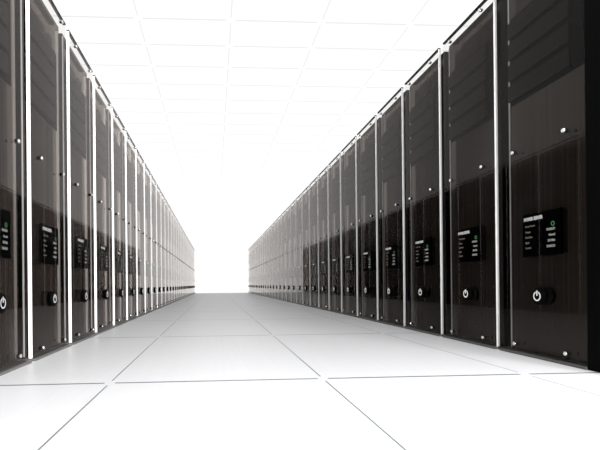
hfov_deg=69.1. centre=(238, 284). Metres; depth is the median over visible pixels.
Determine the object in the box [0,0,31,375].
tall cabinet
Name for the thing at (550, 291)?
button
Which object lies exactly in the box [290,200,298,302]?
tall cabinet
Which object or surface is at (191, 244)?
tall cabinet
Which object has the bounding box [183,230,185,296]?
tall cabinet
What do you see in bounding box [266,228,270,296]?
tall cabinet
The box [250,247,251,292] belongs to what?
tall cabinet
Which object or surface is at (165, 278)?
tall cabinet
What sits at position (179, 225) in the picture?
tall cabinet
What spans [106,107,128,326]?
tall cabinet
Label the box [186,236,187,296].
tall cabinet
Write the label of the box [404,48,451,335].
tall cabinet
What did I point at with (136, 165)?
tall cabinet
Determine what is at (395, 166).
tall cabinet
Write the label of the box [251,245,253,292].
tall cabinet
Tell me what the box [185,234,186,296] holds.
tall cabinet
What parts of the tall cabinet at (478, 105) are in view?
drawer, drawer, drawer, drawer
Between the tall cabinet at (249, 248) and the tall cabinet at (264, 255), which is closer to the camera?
the tall cabinet at (264, 255)
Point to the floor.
(197, 371)
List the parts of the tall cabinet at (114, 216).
drawer, drawer, drawer, drawer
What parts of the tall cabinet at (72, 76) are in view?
drawer, drawer, drawer, drawer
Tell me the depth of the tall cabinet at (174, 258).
10.25 m
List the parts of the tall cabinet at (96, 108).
drawer, drawer, drawer, drawer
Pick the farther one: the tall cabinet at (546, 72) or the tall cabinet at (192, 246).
the tall cabinet at (192, 246)
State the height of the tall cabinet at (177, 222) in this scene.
2.045 m
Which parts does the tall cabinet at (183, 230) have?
glass panel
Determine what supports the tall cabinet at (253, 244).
on the floor
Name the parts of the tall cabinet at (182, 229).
glass panel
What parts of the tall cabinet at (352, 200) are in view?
drawer, drawer, drawer, drawer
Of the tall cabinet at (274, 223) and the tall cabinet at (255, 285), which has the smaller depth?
the tall cabinet at (274, 223)
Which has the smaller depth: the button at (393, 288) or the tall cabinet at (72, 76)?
the tall cabinet at (72, 76)
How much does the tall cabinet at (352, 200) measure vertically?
2.045 m
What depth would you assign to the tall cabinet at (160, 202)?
7.71 m
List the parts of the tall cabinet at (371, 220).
drawer, drawer, drawer, drawer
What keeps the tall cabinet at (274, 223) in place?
on the floor
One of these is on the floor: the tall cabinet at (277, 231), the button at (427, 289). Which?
the tall cabinet at (277, 231)
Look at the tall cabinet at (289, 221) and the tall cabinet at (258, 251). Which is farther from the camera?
the tall cabinet at (258, 251)
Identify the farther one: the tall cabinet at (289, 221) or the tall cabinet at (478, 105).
the tall cabinet at (289, 221)
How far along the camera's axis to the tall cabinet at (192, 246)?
18.17 m
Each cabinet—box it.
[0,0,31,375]
[15,0,71,360]
[59,30,97,344]
[87,75,115,333]
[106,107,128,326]
[121,130,138,320]
[132,148,146,316]
[141,162,152,313]
[148,174,158,310]
[153,183,162,307]
[158,191,165,306]
[162,198,169,304]
[166,204,172,303]
[169,209,175,302]
[172,215,177,300]
[174,218,179,299]
[178,223,180,299]
[180,226,182,298]
[182,229,184,297]
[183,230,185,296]
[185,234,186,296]
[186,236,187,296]
[187,237,188,295]
[188,239,189,295]
[189,242,190,294]
[190,243,191,294]
[191,244,191,292]
[192,246,192,293]
[194,250,194,291]
[248,249,248,292]
[249,248,250,292]
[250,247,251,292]
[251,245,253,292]
[252,244,254,293]
[254,242,256,293]
[256,239,259,294]
[256,241,257,294]
[258,237,261,294]
[260,235,263,295]
[262,233,265,295]
[264,231,267,296]
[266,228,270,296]
[269,225,273,297]
[272,222,276,297]
[274,219,279,298]
[278,215,283,299]
[281,210,287,300]
[286,205,292,301]
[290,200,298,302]
[296,193,304,304]
[302,185,312,305]
[309,176,321,307]
[318,166,332,310]
[328,153,345,313]
[341,136,361,316]
[357,115,383,321]
[377,87,411,327]
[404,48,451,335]
[442,0,511,348]
[500,0,587,369]
[584,0,599,371]
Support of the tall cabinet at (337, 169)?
on the floor
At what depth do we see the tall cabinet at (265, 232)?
13.36 m
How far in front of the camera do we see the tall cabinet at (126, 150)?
4.72 m
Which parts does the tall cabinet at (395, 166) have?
drawer, drawer, drawer, drawer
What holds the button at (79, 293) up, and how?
attached to the tall cabinet at (72, 76)
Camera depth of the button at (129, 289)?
4.85 m
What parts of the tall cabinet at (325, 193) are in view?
drawer, drawer, drawer, drawer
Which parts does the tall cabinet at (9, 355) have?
drawer, drawer, drawer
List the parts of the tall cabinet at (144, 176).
drawer, drawer, drawer, drawer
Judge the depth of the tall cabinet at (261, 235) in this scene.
14.60 m
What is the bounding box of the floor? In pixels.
[0,293,599,449]
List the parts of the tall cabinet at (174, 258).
glass panel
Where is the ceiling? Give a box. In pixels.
[42,0,492,209]
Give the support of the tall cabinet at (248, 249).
on the floor
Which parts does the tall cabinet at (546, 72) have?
drawer, drawer, drawer, drawer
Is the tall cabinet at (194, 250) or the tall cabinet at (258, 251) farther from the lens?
the tall cabinet at (194, 250)
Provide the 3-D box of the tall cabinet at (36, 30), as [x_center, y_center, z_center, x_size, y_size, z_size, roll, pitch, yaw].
[-1.534,-0.627,2.434,0.963,2.045,0.560,-1,0,-3]
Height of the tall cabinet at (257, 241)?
2.045 m
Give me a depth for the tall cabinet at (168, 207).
8.92 m
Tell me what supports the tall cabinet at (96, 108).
on the floor
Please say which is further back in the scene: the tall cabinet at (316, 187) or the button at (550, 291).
the tall cabinet at (316, 187)
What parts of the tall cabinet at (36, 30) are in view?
drawer, drawer, drawer, drawer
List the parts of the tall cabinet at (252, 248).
glass panel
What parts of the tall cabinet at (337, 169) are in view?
drawer, drawer, drawer, drawer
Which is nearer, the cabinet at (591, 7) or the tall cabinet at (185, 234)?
the cabinet at (591, 7)
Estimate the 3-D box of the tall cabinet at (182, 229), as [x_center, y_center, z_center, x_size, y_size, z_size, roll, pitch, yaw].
[-2.098,-0.611,12.687,0.963,2.045,0.560,-1,0,-3]
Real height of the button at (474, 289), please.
0.092 m
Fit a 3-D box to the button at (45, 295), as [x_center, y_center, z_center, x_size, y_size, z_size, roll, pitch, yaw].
[-1.097,0.083,2.457,0.027,0.092,0.092,-1,0,-3]
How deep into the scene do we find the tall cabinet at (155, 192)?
7.11 m
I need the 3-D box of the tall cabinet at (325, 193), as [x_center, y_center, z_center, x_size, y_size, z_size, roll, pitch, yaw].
[1.709,-0.654,6.354,0.963,2.045,0.560,-1,0,-3]
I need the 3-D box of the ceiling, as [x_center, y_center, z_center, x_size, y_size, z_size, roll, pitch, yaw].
[-0.154,-3.609,8.560,9.100,0.100,24.100,-1,0,-3]
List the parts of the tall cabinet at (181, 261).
glass panel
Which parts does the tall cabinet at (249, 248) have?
glass panel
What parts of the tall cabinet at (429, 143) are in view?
drawer, drawer, drawer, drawer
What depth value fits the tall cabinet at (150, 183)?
6.53 m
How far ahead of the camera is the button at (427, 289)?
3.29 m
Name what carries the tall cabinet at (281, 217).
on the floor
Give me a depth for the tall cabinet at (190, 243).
16.74 m
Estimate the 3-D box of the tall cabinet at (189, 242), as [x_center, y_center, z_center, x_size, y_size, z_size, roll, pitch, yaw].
[-2.297,-0.605,16.305,0.963,2.045,0.560,-1,0,-3]
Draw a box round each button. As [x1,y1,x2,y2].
[41,291,49,306]
[76,290,82,302]
[99,289,103,299]
[115,288,119,297]
[128,288,131,295]
[368,286,372,294]
[391,286,396,295]
[423,286,430,297]
[470,286,478,300]
[542,287,555,304]
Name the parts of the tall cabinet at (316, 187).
drawer, drawer, drawer, drawer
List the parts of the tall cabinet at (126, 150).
drawer, drawer, drawer, drawer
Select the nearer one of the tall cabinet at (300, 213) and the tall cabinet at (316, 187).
the tall cabinet at (316, 187)
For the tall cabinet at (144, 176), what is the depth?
5.91 m
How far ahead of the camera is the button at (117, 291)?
4.24 m
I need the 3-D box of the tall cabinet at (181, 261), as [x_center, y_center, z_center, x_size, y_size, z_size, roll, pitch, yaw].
[-2.065,-0.612,12.084,0.963,2.045,0.560,-1,0,-3]
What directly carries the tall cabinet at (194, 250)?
on the floor
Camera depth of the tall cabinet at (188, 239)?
15.55 m
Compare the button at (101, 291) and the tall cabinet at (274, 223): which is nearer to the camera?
the button at (101, 291)
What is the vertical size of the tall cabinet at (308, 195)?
2.045 m
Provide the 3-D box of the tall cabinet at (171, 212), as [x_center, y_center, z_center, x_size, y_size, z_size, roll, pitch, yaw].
[-1.932,-0.616,9.671,0.963,2.045,0.560,-1,0,-3]
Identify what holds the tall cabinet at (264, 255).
on the floor
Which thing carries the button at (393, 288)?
attached to the tall cabinet at (395, 166)
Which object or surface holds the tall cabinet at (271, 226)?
on the floor
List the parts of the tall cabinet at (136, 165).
drawer, drawer, drawer, drawer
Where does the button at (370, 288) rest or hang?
attached to the tall cabinet at (371, 220)
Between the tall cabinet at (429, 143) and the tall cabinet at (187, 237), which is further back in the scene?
the tall cabinet at (187, 237)
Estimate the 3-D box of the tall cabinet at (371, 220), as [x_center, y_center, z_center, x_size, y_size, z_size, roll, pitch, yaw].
[1.808,-0.656,4.549,0.963,2.045,0.560,-1,0,-3]
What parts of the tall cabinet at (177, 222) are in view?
glass panel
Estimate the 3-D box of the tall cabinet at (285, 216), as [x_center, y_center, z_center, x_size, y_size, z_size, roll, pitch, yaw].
[1.510,-0.648,9.964,0.963,2.045,0.560,-1,0,-3]
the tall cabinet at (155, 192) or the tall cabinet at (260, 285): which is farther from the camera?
the tall cabinet at (260, 285)

